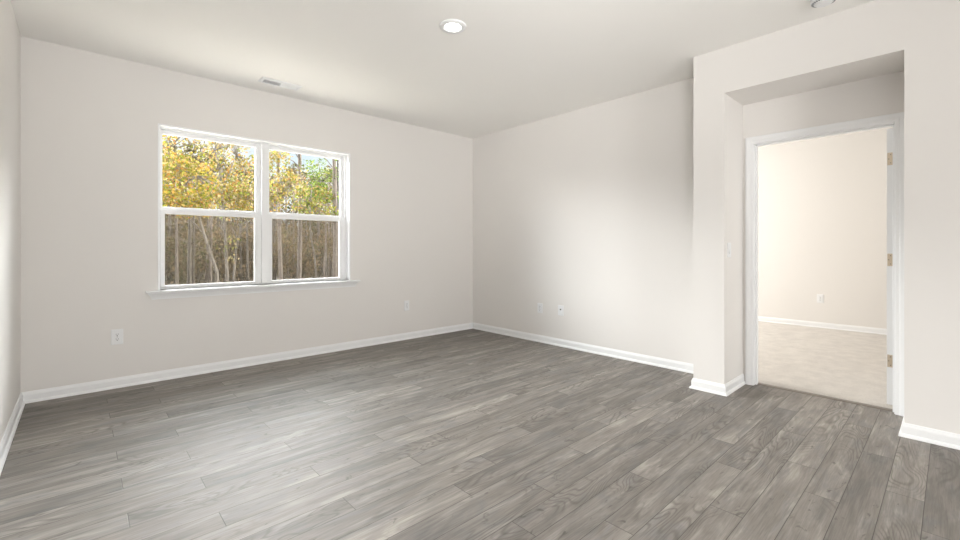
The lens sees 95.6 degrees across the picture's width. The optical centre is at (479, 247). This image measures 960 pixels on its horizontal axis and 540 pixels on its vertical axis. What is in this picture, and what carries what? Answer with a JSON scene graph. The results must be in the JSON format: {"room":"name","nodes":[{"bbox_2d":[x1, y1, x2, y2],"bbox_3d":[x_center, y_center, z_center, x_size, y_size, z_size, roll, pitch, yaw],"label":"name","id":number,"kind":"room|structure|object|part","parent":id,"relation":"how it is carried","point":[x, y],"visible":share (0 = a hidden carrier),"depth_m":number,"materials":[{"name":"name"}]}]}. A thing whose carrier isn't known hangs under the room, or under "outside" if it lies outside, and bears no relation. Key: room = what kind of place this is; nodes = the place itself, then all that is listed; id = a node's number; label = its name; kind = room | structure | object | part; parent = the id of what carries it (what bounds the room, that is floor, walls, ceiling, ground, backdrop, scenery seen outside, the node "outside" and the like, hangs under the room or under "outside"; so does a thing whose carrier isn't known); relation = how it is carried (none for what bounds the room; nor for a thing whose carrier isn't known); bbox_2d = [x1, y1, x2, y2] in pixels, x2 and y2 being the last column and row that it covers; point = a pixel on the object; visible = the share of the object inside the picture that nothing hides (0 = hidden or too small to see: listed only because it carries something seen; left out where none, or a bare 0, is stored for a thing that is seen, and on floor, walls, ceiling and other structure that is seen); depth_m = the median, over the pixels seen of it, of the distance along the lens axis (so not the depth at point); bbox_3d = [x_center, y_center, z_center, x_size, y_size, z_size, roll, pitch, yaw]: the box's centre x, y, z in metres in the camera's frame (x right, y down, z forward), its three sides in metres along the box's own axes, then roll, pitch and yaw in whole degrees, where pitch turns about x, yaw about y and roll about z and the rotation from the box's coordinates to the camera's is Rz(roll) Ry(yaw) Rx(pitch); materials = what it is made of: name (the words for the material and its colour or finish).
{"room":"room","nodes":[
{"label":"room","id":0,"kind":"room"},
{"bbox_2d":[0,0,20,441],"bbox_3d":[-0.568,-0.210,0.029,0.150,2.740,8.912,0,0,-43],"label":"wall","id":1,"kind":"structure","parent":0,"point":[10,38],"depth_m":2.77,"materials":[{"name":"paint"}]},
{"bbox_2d":[0,393,24,474],"bbox_3d":[-0.500,1.118,0.085,0.026,0.083,8.602,0,0,-43],"label":"baseboard","id":2,"kind":"structure","parent":1,"relation":"attached to","point":[9,433],"depth_m":2.65,"materials":[{"name":"white paint"}]},
{"bbox_2d":[21,36,472,391],"bbox_3d":[-1.775,-0.210,4.867,4.628,2.740,0.160,0,0,-43],"label":"wall","id":3,"kind":"structure","parent":0,"point":[90,120],"depth_m":3.82,"materials":[{"name":"paint"}]},
{"bbox_2d":[111,329,122,344],"bbox_3d":[-3.013,0.738,3.611,0.079,0.126,0.009,0,0,-43],"label":"wall outlet","id":4,"kind":"object","parent":3,"relation":"attached to","point":[116,334],"visible":1,"depth_m":3.61,"materials":[{"name":"white plastic"}]},
{"bbox_2d":[21,322,472,403],"bbox_3d":[-1.754,1.118,4.759,4.513,0.083,0.026,0,0,-43],"label":"baseboard","id":5,"kind":"structure","parent":3,"relation":"attached to","point":[113,383],"depth_m":4.07,"materials":[{"name":"white paint"}]},
{"bbox_2d":[146,123,360,299],"bbox_3d":[-2.184,-0.322,4.451,1.980,1.538,0.216,0,0,-43],"label":"window","id":6,"kind":"structure","parent":3,"relation":"in","point":[262,217],"depth_m":4.44,"materials":[{"name":"white paint"}]},
{"bbox_3d":[-2.573,-0.690,4.193,0.837,0.749,0.030,0,0,-43],"label":"sash","id":7,"kind":"part","parent":6,"relation":"part of","materials":[{"name":"white plastic"}]},
{"bbox_3d":[-2.551,0.006,4.169,0.835,0.703,0.030,0,0,-43],"label":"sash","id":8,"kind":"part","parent":6,"relation":"part of","materials":[{"name":"white plastic"}]},
{"bbox_3d":[-2.157,0.379,4.421,1.980,0.018,0.136,0,0,-43],"label":"sill","id":9,"kind":"part","parent":6,"relation":"part of","materials":[{"name":"white paint"}]},
{"bbox_3d":[-1.909,-0.690,4.804,0.828,0.749,0.030,0,0,-43],"label":"sash","id":10,"kind":"part","parent":6,"relation":"part of","materials":[{"name":"white plastic"}]},
{"bbox_3d":[-1.887,0.006,4.780,0.826,0.703,0.030,0,0,-43],"label":"sash","id":11,"kind":"part","parent":6,"relation":"part of","materials":[{"name":"white plastic"}]},
{"bbox_2d":[404,300,408,310],"bbox_3d":[-0.931,0.732,5.528,0.074,0.126,0.009,0,0,-43],"label":"wall outlet","id":12,"kind":"object","parent":3,"relation":"attached to","point":[406,303],"visible":1,"depth_m":5.52,"materials":[{"name":"white plastic"}]},
{"bbox_2d":[11,0,892,147],"bbox_3d":[2.488,-1.655,2.843,8.458,0.150,8.912,0,0,-43],"label":"ceiling","id":13,"kind":"structure","parent":0,"point":[514,63],"depth_m":3.36,"materials":[{"name":"paint"}]},
{"bbox_2d":[258,76,302,90],"bbox_3d":[-1.915,-1.574,4.179,0.364,0.013,0.140,0,0,-43],"label":"ceiling vent","id":14,"kind":"object","parent":13,"relation":"in","point":[262,79],"visible":1,"depth_m":4.16,"materials":[{"name":"white plastic"}]},
{"bbox_2d":[439,19,465,33],"bbox_3d":[-0.193,-1.573,3.096,0.192,0.014,0.192,0,0,-43],"label":"recessed light","id":15,"kind":"object","parent":13,"relation":"in","point":[452,26],"visible":1,"depth_m":3.08,"materials":[{"name":"white plastic"}]},
{"bbox_2d":[810,0,834,7],"bbox_3d":[2.159,-1.554,2.733,0.136,0.052,0.136,0,0,-43],"label":"smoke detector","id":16,"kind":"object","parent":13,"relation":"attached to","point":[814,3],"visible":1,"depth_m":2.73,"materials":[{"name":"white plastic"}]},
{"bbox_2d":[0,329,959,539],"bbox_3d":[1.122,1.220,1.578,4.735,0.120,8.902,0,0,-43],"label":"floor","id":17,"kind":"structure","parent":0,"point":[469,434],"depth_m":2.35,"materials":[{"name":"grey wood"}]},
{"bbox_2d":[473,71,903,380],"bbox_3d":[2.853,-0.210,3.172,0.115,2.740,8.602,0,0,-43],"label":"wall","id":18,"kind":"structure","parent":0,"point":[588,211],"depth_m":4.71,"materials":[{"name":"paint"}]},
{"bbox_2d":[538,303,542,312],"bbox_3d":[0.741,0.742,5.375,0.009,0.120,0.080,0,0,-43],"label":"wall outlet","id":19,"kind":"object","parent":18,"relation":"attached to","point":[540,305],"visible":1,"depth_m":5.37,"materials":[{"name":"white plastic"}]},
{"bbox_2d":[558,305,563,315],"bbox_3d":[0.953,0.739,5.141,0.013,0.120,0.082,0,0,-43],"label":"jack plate","id":20,"kind":"object","parent":18,"relation":"attached to","point":[560,307],"visible":1,"depth_m":5.14,"materials":[{"name":"white plastic"}]},
{"bbox_2d":[473,323,692,373],"bbox_3d":[0.988,1.118,5.093,0.026,0.083,3.249,0,0,-43],"label":"baseboard","id":21,"kind":"structure","parent":18,"relation":"attached to","point":[640,358],"depth_m":4.79,"materials":[{"name":"white paint"}]},
{"bbox_2d":[745,112,903,415],"bbox_3d":[2.648,0.111,3.395,0.149,2.098,0.982,0,0,-43],"label":"doorway","id":22,"kind":"structure","parent":18,"relation":"in","point":[896,120],"depth_m":3.28,"materials":[{"name":"white paint"}]},
{"bbox_2d":[887,128,892,404],"bbox_3d":[3.306,0.135,3.403,0.842,2.006,0.161,0,0,-37],"label":"door","id":23,"kind":"structure","parent":22,"relation":"attached to","point":[889,131],"depth_m":3.15,"materials":[{"name":"white paint"}]},
{"bbox_2d":[758,128,889,328],"bbox_3d":[3.321,-0.210,5.465,3.680,2.740,6.182,0,0,-43],"label":"wall","id":24,"kind":"structure","parent":0,"point":[822,203],"depth_m":6.24,"materials":[{"name":"paint"}]},
{"bbox_2d":[817,294,823,302],"bbox_3d":[4.909,0.730,6.274,0.009,0.124,0.080,0,0,-43],"label":"wall outlet","id":25,"kind":"object","parent":24,"relation":"attached to","point":[820,297],"visible":1,"depth_m":6.27,"materials":[{"name":"white plastic"}]},
{"bbox_2d":[758,316,886,334],"bbox_3d":[4.590,1.112,6.607,0.026,0.083,5.902,0,0,-43],"label":"baseboard","id":26,"kind":"structure","parent":24,"relation":"attached to","point":[882,331],"depth_m":6.22,"materials":[{"name":"white paint"}]},
{"bbox_2d":[758,383,892,411],"bbox_3d":[2.660,1.156,3.406,0.048,0.008,0.860,0,0,-43],"label":"threshold","id":27,"kind":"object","parent":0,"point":[763,384],"depth_m":3.36,"materials":[{"name":"grey wood"}]},
{"bbox_2d":[693,0,959,433],"bbox_3d":[3.746,-0.210,1.786,0.448,2.740,5.353,0,0,-43],"label":"wall","id":28,"kind":"structure","parent":0,"point":[920,39],"depth_m":2.81,"materials":[{"name":"paint"}]},
{"bbox_2d":[689,378,726,396],"bbox_3d":[1.838,1.118,3.509,0.026,0.083,0.286,0,0,-43],"label":"baseboard","id":29,"kind":"structure","parent":28,"relation":"attached to","point":[698,384],"depth_m":3.50,"materials":[{"name":"white paint"}]},
{"bbox_2d":[727,243,730,256],"bbox_3d":[2.009,0.016,3.499,0.076,0.118,0.012,0,0,-43],"label":"light switch","id":30,"kind":"object","parent":28,"relation":"attached to","point":[728,244],"visible":1,"depth_m":3.48,"materials":[{"name":"white plastic"}]},
{"bbox_2d":[724,374,745,395],"bbox_3d":[2.091,1.118,3.565,0.474,0.083,0.026,0,0,-43],"label":"baseboard reveal","id":31,"kind":"structure","parent":28,"relation":"attached to","point":[736,383],"depth_m":3.56,"materials":[{"name":"white paint"}]},
{"bbox_2d":[898,423,959,449],"bbox_3d":[3.987,1.118,1.175,0.026,0.083,4.127,0,0,-43],"label":"baseboard","id":32,"kind":"structure","parent":28,"relation":"attached to","point":[915,432],"depth_m":2.59,"materials":[{"name":"white paint"}]},
{"bbox_3d":[3.305,1.220,5.451,3.723,0.120,6.182,0,0,-43],"label":"floor","id":33,"kind":"structure","parent":0,"visible":0},
{"bbox_2d":[758,321,892,408],"bbox_3d":[3.280,1.151,5.400,3.565,0.010,5.882,0,0,-43],"label":"carpet","id":34,"kind":"object","parent":33,"relation":"on","point":[841,364],"visible":0.28,"depth_m":4.40,"materials":[{"name":"beige carpet"}]},
{"label":"outside","id":35,"kind":"structure","parent":0,"visible":0},
{"bbox_2d":[165,249,332,284],"bbox_3d":[-14.402,0.653,27.451,44.000,2.753,49.500,0,0,-43],"label":"ground","id":36,"kind":"structure","parent":35,"point":[200,275],"depth_m":18.36,"materials":[{"name":"brown soil"}]},
{"bbox_2d":[168,205,178,267],"bbox_3d":[-13.428,-0.608,18.862,0.189,3.267,1.426,0,0,42],"label":"bare tree","id":37,"kind":"object","parent":36,"relation":"on","point":[169,215],"visible":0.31,"depth_m":18.83,"materials":[{"name":"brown plant"}]},
{"bbox_2d":[165,184,187,284],"bbox_3d":[-9.789,-0.329,13.958,0.274,3.819,0.824,0,0,39],"label":"bare tree","id":38,"kind":"object","parent":36,"relation":"on","point":[175,219],"visible":0.7,"depth_m":14.04,"materials":[{"name":"plant"}]},
{"bbox_2d":[162,157,192,228],"bbox_3d":[-19.683,-2.450,26.735,3.660,7.188,3.448,0,0,-43],"label":"tree","id":39,"kind":"object","parent":36,"relation":"on","point":[166,215],"visible":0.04,"depth_m":26.64,"materials":[{"name":"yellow plant"}]},
{"bbox_2d":[162,140,197,225],"bbox_3d":[-21.290,-3.440,30.020,3.630,7.796,3.451,0,0,40],"label":"tree","id":40,"kind":"object","parent":36,"relation":"on","point":[175,149],"visible":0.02,"depth_m":29.97,"materials":[{"name":"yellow plant"}]},
{"bbox_2d":[165,237,198,280],"bbox_3d":[-12.271,0.434,16.997,2.322,1.920,1.862,0,0,-43],"label":"shrub","id":41,"kind":"object","parent":36,"relation":"on","point":[167,245],"visible":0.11,"depth_m":17.03,"materials":[{"name":"brown plant"}]},
{"bbox_2d":[165,217,199,273],"bbox_3d":[-13.075,-0.296,17.994,2.559,2.844,1.871,0,0,-43],"label":"shrub","id":42,"kind":"object","parent":36,"relation":"on","point":[169,250],"visible":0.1,"depth_m":17.98,"materials":[{"name":"brown plant"}]},
{"bbox_2d":[174,185,202,283],"bbox_3d":[-8.859,-0.201,13.399,0.445,3.627,0.969,0,0,23],"label":"bare tree","id":43,"kind":"object","parent":36,"relation":"on","point":[189,256],"visible":0.73,"depth_m":13.44,"materials":[{"name":"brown plant"}]},
{"bbox_2d":[165,215,218,276],"bbox_3d":[-11.812,-0.150,17.954,2.096,2.822,1.932,0,0,-43],"label":"shrub","id":44,"kind":"object","parent":36,"relation":"on","point":[184,220],"visible":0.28,"depth_m":17.61,"materials":[{"name":"brown plant"}]},
{"bbox_2d":[166,216,218,270],"bbox_3d":[-13.139,-0.300,19.959,2.330,2.782,1.691,0,0,-30],"label":"shrub","id":45,"kind":"object","parent":36,"relation":"on","point":[173,226],"visible":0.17,"depth_m":19.73,"materials":[{"name":"brown plant"}]},
{"bbox_2d":[162,134,223,282],"bbox_3d":[-6.643,-0.638,9.707,1.635,4.574,2.222,0,0,-35],"label":"broadleaf tree","id":46,"kind":"object","parent":36,"relation":"on","point":[172,161],"visible":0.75,"depth_m":9.60,"materials":[{"name":"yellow plant"}]},
{"bbox_2d":[172,188,217,283],"bbox_3d":[-9.527,-0.237,14.537,1.343,3.632,0.455,0,0,-43],"label":"bare tree","id":47,"kind":"object","parent":36,"relation":"on","point":[193,250],"visible":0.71,"depth_m":14.52,"materials":[{"name":"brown plant"}]},
{"bbox_2d":[165,223,232,284],"bbox_3d":[-9.672,0.350,15.050,1.964,2.446,1.477,0,0,-22],"label":"shrub","id":48,"kind":"object","parent":36,"relation":"on","point":[184,262],"visible":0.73,"depth_m":14.86,"materials":[{"name":"brown plant"}]},
{"bbox_2d":[178,138,230,249],"bbox_3d":[-18.226,-2.993,28.155,3.778,8.288,3.349,0,0,-43],"label":"tree","id":49,"kind":"object","parent":36,"relation":"on","point":[195,149],"visible":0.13,"depth_m":28.05,"materials":[{"name":"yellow plant"}]},
{"bbox_2d":[200,182,209,282],"bbox_3d":[-10.432,-0.593,16.202,0.194,3.899,0.870,0,0,42],"label":"bare tree","id":50,"kind":"object","parent":36,"relation":"on","point":[206,271],"visible":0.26,"depth_m":16.30,"materials":[{"name":"plant"}]},
{"bbox_2d":[187,215,225,231],"bbox_3d":[-16.028,-0.612,25.293,2.252,2.799,1.830,0,0,-43],"label":"shrub","id":51,"kind":"object","parent":36,"relation":"on","point":[195,215],"visible":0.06,"depth_m":25.19,"materials":[{"name":"brown plant"}]},
{"bbox_2d":[194,201,232,282],"bbox_3d":[-9.033,-0.320,14.884,0.468,3.760,1.487,0,0,32],"label":"bare tree","id":52,"kind":"object","parent":36,"relation":"on","point":[211,217],"visible":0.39,"depth_m":14.88,"materials":[{"name":"plant"}]},
{"bbox_2d":[196,231,232,271],"bbox_3d":[-12.966,0.201,21.342,1.699,2.198,2.325,0,0,30],"label":"shrub","id":53,"kind":"object","parent":36,"relation":"on","point":[196,231],"visible":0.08,"depth_m":21.27,"materials":[{"name":"brown plant"}]},
{"bbox_2d":[177,139,254,281],"bbox_3d":[-6.541,-0.824,11.020,1.782,4.938,2.575,0,0,-18],"label":"broadleaf tree","id":54,"kind":"object","parent":36,"relation":"on","point":[218,145],"visible":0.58,"depth_m":10.98,"materials":[{"name":"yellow plant"}]},
{"bbox_2d":[183,215,251,268],"bbox_3d":[-10.827,-0.255,18.160,2.545,2.811,1.748,0,0,-43],"label":"shrub","id":55,"kind":"object","parent":36,"relation":"on","point":[192,215],"visible":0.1,"depth_m":18.08,"materials":[{"name":"brown plant"}]},
{"bbox_2d":[217,171,219,230],"bbox_3d":[-14.504,-1.490,23.409,0.381,5.366,0.783,0,0,31],"label":"bare tree","id":56,"kind":"object","parent":36,"relation":"on","point":[218,171],"visible":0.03,"depth_m":23.58,"materials":[{"name":"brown plant"}]},
{"bbox_2d":[213,169,230,278],"bbox_3d":[-10.078,-0.940,17.200,1.246,4.396,0.272,0,0,-39],"label":"bare tree","id":57,"kind":"object","parent":36,"relation":"on","point":[222,169],"visible":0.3,"depth_m":17.01,"materials":[{"name":"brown plant"}]},
{"bbox_2d":[222,221,223,278],"bbox_3d":[-10.176,-0.674,17.346,0.589,3.778,0.193,0,0,-30],"label":"bare tree","id":58,"kind":"object","parent":36,"relation":"on","point":[222,221],"visible":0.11,"depth_m":17.35,"materials":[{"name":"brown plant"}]},
{"bbox_2d":[203,149,243,227],"bbox_3d":[-19.016,-3.415,32.275,3.812,7.643,3.144,0,0,-4],"label":"tree","id":59,"kind":"object","parent":36,"relation":"on","point":[221,149],"visible":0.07,"depth_m":31.86,"materials":[{"name":"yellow plant"}]},
{"bbox_2d":[216,161,254,249],"bbox_3d":[-16.392,-2.353,29.756,4.345,7.163,3.407,0,0,-43],"label":"tree","id":60,"kind":"object","parent":36,"relation":"on","point":[238,173],"visible":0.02,"depth_m":29.24,"materials":[{"name":"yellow plant"}]},
{"bbox_2d":[231,195,241,281],"bbox_3d":[-9.023,-0.516,16.109,0.422,3.762,0.448,0,0,-43],"label":"bare tree","id":61,"kind":"object","parent":36,"relation":"on","point":[240,247],"visible":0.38,"depth_m":16.21,"materials":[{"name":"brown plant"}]},
{"bbox_2d":[214,163,269,281],"bbox_3d":[-6.397,-0.354,11.720,1.372,4.038,2.072,0,0,-18],"label":"broadleaf tree","id":62,"kind":"object","parent":36,"relation":"on","point":[252,172],"visible":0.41,"depth_m":11.60,"materials":[{"name":"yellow plant"}]},
{"bbox_2d":[236,219,248,280],"bbox_3d":[-8.482,-0.209,15.488,0.509,3.380,0.173,0,0,-14],"label":"bare tree","id":63,"kind":"object","parent":36,"relation":"on","point":[246,244],"visible":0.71,"depth_m":15.46,"materials":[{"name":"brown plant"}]},
{"bbox_2d":[206,221,282,282],"bbox_3d":[-8.740,0.171,16.148,2.533,2.399,1.815,0,0,-17],"label":"shrub","id":64,"kind":"object","parent":36,"relation":"on","point":[239,279],"visible":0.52,"depth_m":16.08,"materials":[{"name":"brown plant"}]},
{"bbox_2d":[213,227,276,278],"bbox_3d":[-9.339,0.289,17.232,2.580,2.211,2.030,0,0,-43],"label":"shrub","id":65,"kind":"object","parent":36,"relation":"on","point":[222,241],"visible":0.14,"depth_m":16.81,"materials":[{"name":"brown plant"}]},
{"bbox_2d":[217,227,282,280],"bbox_3d":[-9.069,0.306,17.232,2.416,2.312,1.981,0,0,-43],"label":"shrub","id":66,"kind":"object","parent":36,"relation":"on","point":[219,232],"visible":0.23,"depth_m":16.92,"materials":[{"name":"brown plant"}]},
{"bbox_2d":[243,164,281,233],"bbox_3d":[-17.203,-3.012,33.820,4.310,7.431,3.478,0,0,-43],"label":"tree","id":67,"kind":"object","parent":36,"relation":"on","point":[251,164],"visible":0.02,"depth_m":33.76,"materials":[{"name":"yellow plant"}]},
{"bbox_2d":[248,178,284,248],"bbox_3d":[-17.952,-2.751,37.825,3.942,7.380,3.628,0,0,-43],"label":"tree","id":68,"kind":"object","parent":36,"relation":"on","point":[280,178],"visible":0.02,"depth_m":37.52,"materials":[{"name":"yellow plant"}]},
{"bbox_2d":[242,218,304,279],"bbox_3d":[-8.027,-0.026,17.080,1.876,2.799,2.407,0,0,33],"label":"shrub","id":69,"kind":"object","parent":36,"relation":"on","point":[273,243],"visible":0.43,"depth_m":17.08,"materials":[{"name":"brown plant"}]},
{"bbox_2d":[272,176,275,279],"bbox_3d":[-8.267,-0.808,16.966,0.120,4.194,0.648,0,0,30],"label":"bare tree","id":70,"kind":"object","parent":36,"relation":"on","point":[274,220],"visible":0.38,"depth_m":17.15,"materials":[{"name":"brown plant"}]},
{"bbox_2d":[252,150,309,279],"bbox_3d":[-5.836,-3.649,12.572,1.458,10.856,1.775,0,0,-43],"label":"broadleaf tree","id":71,"kind":"object","parent":36,"relation":"on","point":[276,194],"visible":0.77,"depth_m":12.49,"materials":[{"name":"yellow plant"}]},
{"bbox_2d":[285,186,288,276],"bbox_3d":[-8.812,-0.754,20.423,0.200,4.242,0.654,0,0,37],"label":"bare tree","id":72,"kind":"object","parent":36,"relation":"on","point":[285,186],"visible":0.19,"depth_m":20.22,"materials":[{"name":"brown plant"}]},
{"bbox_2d":[277,219,302,262],"bbox_3d":[-11.692,-0.510,26.111,1.794,2.898,2.565,0,0,26],"label":"shrub","id":73,"kind":"object","parent":36,"relation":"on","point":[287,219],"visible":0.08,"depth_m":26.15,"materials":[{"name":"brown plant"}]},
{"bbox_2d":[272,221,311,275],"bbox_3d":[-9.168,0.087,21.057,1.705,2.826,2.415,0,0,-5],"label":"shrub","id":74,"kind":"object","parent":36,"relation":"on","point":[283,223],"visible":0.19,"depth_m":21.04,"materials":[{"name":"brown plant"}]},
{"bbox_2d":[285,153,301,278],"bbox_3d":[-6.109,-7.762,15.531,2.804,18.581,3.228,0,0,-43],"label":"pine tree","id":75,"kind":"object","parent":36,"relation":"on","point":[299,248],"visible":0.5,"depth_m":15.19,"materials":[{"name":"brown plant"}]},
{"bbox_2d":[293,184,295,278],"bbox_3d":[-8.087,-0.802,18.858,0.185,4.314,0.540,0,0,-18],"label":"bare tree","id":76,"kind":"object","parent":36,"relation":"on","point":[293,184],"visible":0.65,"depth_m":18.78,"materials":[{"name":"plant"}]},
{"bbox_2d":[276,162,316,250],"bbox_3d":[-13.721,-2.739,32.187,4.052,7.427,3.237,0,0,-43],"label":"tree","id":77,"kind":"object","parent":36,"relation":"on","point":[294,165],"visible":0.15,"depth_m":32.09,"materials":[{"name":"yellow plant"}]},
{"bbox_2d":[287,175,318,246],"bbox_3d":[-14.937,-3.034,35.865,4.227,7.325,3.664,0,0,-43],"label":"tree","id":78,"kind":"object","parent":36,"relation":"on","point":[305,179],"visible":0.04,"depth_m":35.99,"materials":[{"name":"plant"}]},
{"bbox_2d":[275,225,332,277],"bbox_3d":[-7.678,0.285,18.971,2.294,2.603,1.805,0,0,-27],"label":"shrub","id":79,"kind":"object","parent":36,"relation":"on","point":[285,230],"visible":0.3,"depth_m":18.71,"materials":[{"name":"brown plant"}]},
{"bbox_2d":[283,232,332,278],"bbox_3d":[-6.791,0.476,18.032,1.979,2.269,2.294,0,0,41],"label":"shrub","id":80,"kind":"object","parent":36,"relation":"on","point":[311,273],"visible":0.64,"depth_m":17.71,"materials":[{"name":"brown plant"}]},
{"bbox_2d":[294,222,323,260],"bbox_3d":[-11.333,-0.405,28.802,2.488,2.584,1.723,0,0,-43],"label":"shrub","id":81,"kind":"object","parent":36,"relation":"on","point":[315,236],"visible":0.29,"depth_m":28.94,"materials":[{"name":"brown plant"}]},
{"bbox_2d":[290,220,330,270],"bbox_3d":[-8.183,0.028,21.481,2.444,2.713,1.944,0,0,-43],"label":"shrub","id":82,"kind":"object","parent":36,"relation":"on","point":[303,220],"visible":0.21,"depth_m":21.34,"materials":[{"name":"brown plant"}]},
{"bbox_2d":[303,196,321,253],"bbox_3d":[-8.672,-0.690,21.926,1.276,3.846,0.155,0,0,-29],"label":"bare tree","id":83,"kind":"object","parent":36,"relation":"on","point":[306,196],"visible":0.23,"depth_m":21.84,"materials":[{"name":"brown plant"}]},
{"bbox_2d":[287,180,338,277],"bbox_3d":[-5.350,-0.254,14.110,2.010,3.884,1.898,0,0,-43],"label":"broadleaf tree","id":84,"kind":"object","parent":36,"relation":"on","point":[310,203],"visible":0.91,"depth_m":13.95,"materials":[{"name":"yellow plant"}]},
{"bbox_2d":[302,171,332,246],"bbox_3d":[-14.995,-3.472,40.492,4.376,7.724,3.439,0,0,-43],"label":"tree","id":85,"kind":"object","parent":36,"relation":"on","point":[313,171],"visible":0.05,"depth_m":40.13,"materials":[{"name":"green plant"}]},
{"bbox_2d":[317,197,318,268],"bbox_3d":[-8.226,-0.912,22.814,1.026,4.117,0.176,0,0,-20],"label":"bare tree","id":86,"kind":"object","parent":36,"relation":"on","point":[317,197],"visible":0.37,"depth_m":22.65,"materials":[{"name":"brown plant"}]},
{"bbox_2d":[299,158,338,277],"bbox_3d":[-5.585,-0.829,15.152,1.768,4.675,1.584,0,0,-43],"label":"broadleaf tree","id":87,"kind":"object","parent":36,"relation":"on","point":[315,181],"visible":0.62,"depth_m":15.18,"materials":[{"name":"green plant"}]},
{"bbox_2d":[308,223,330,252],"bbox_3d":[-11.377,-0.571,30.655,1.971,2.617,1.900,0,0,-29],"label":"shrub","id":88,"kind":"object","parent":36,"relation":"on","point":[314,223],"visible":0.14,"depth_m":30.89,"materials":[{"name":"brown plant"}]},
{"bbox_2d":[313,165,336,245],"bbox_3d":[-11.287,-2.960,34.543,3.924,7.589,3.446,0,0,-43],"label":"tree","id":89,"kind":"object","parent":36,"relation":"on","point":[330,174],"visible":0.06,"depth_m":34.46,"materials":[{"name":"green plant"}]},
{"bbox_2d":[322,180,327,277],"bbox_3d":[-6.281,-0.725,17.327,0.261,4.246,0.382,0,0,17],"label":"bare tree","id":90,"kind":"object","parent":36,"relation":"on","point":[326,276],"visible":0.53,"depth_m":17.40,"materials":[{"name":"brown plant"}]},
{"bbox_2d":[316,231,337,274],"bbox_3d":[-6.061,0.388,19.346,1.506,2.271,2.653,0,0,6],"label":"shrub","id":91,"kind":"object","parent":36,"relation":"on","point":[330,245],"visible":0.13,"depth_m":18.55,"materials":[{"name":"brown plant"}]},
{"bbox_2d":[329,178,332,276],"bbox_3d":[-6.486,-0.787,18.903,0.175,4.530,0.913,0,0,39],"label":"bare tree","id":92,"kind":"object","parent":36,"relation":"on","point":[332,178],"visible":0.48,"depth_m":19.00,"materials":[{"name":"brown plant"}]},
{"bbox_2d":[325,158,338,276],"bbox_3d":[-5.235,-7.182,14.790,1.797,17.462,2.969,0,0,-20],"label":"pine tree","id":93,"kind":"object","parent":36,"relation":"on","point":[335,229],"visible":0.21,"depth_m":15.02,"materials":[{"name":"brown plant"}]},
{"bbox_2d":[328,179,337,277],"bbox_3d":[-6.637,-0.864,19.806,0.540,4.679,0.438,0,0,-16],"label":"bare tree","id":94,"kind":"object","parent":36,"relation":"on","point":[329,222],"visible":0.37,"depth_m":19.55,"materials":[{"name":"plant"}]},
{"bbox_2d":[337,160,338,276],"bbox_3d":[-6.647,-9.442,20.092,1.975,21.843,2.838,0,0,8],"label":"pine tree","id":95,"kind":"object","parent":36,"relation":"on","point":[337,160],"visible":0.18,"depth_m":19.83,"materials":[{"name":"brown plant"}]}
]}

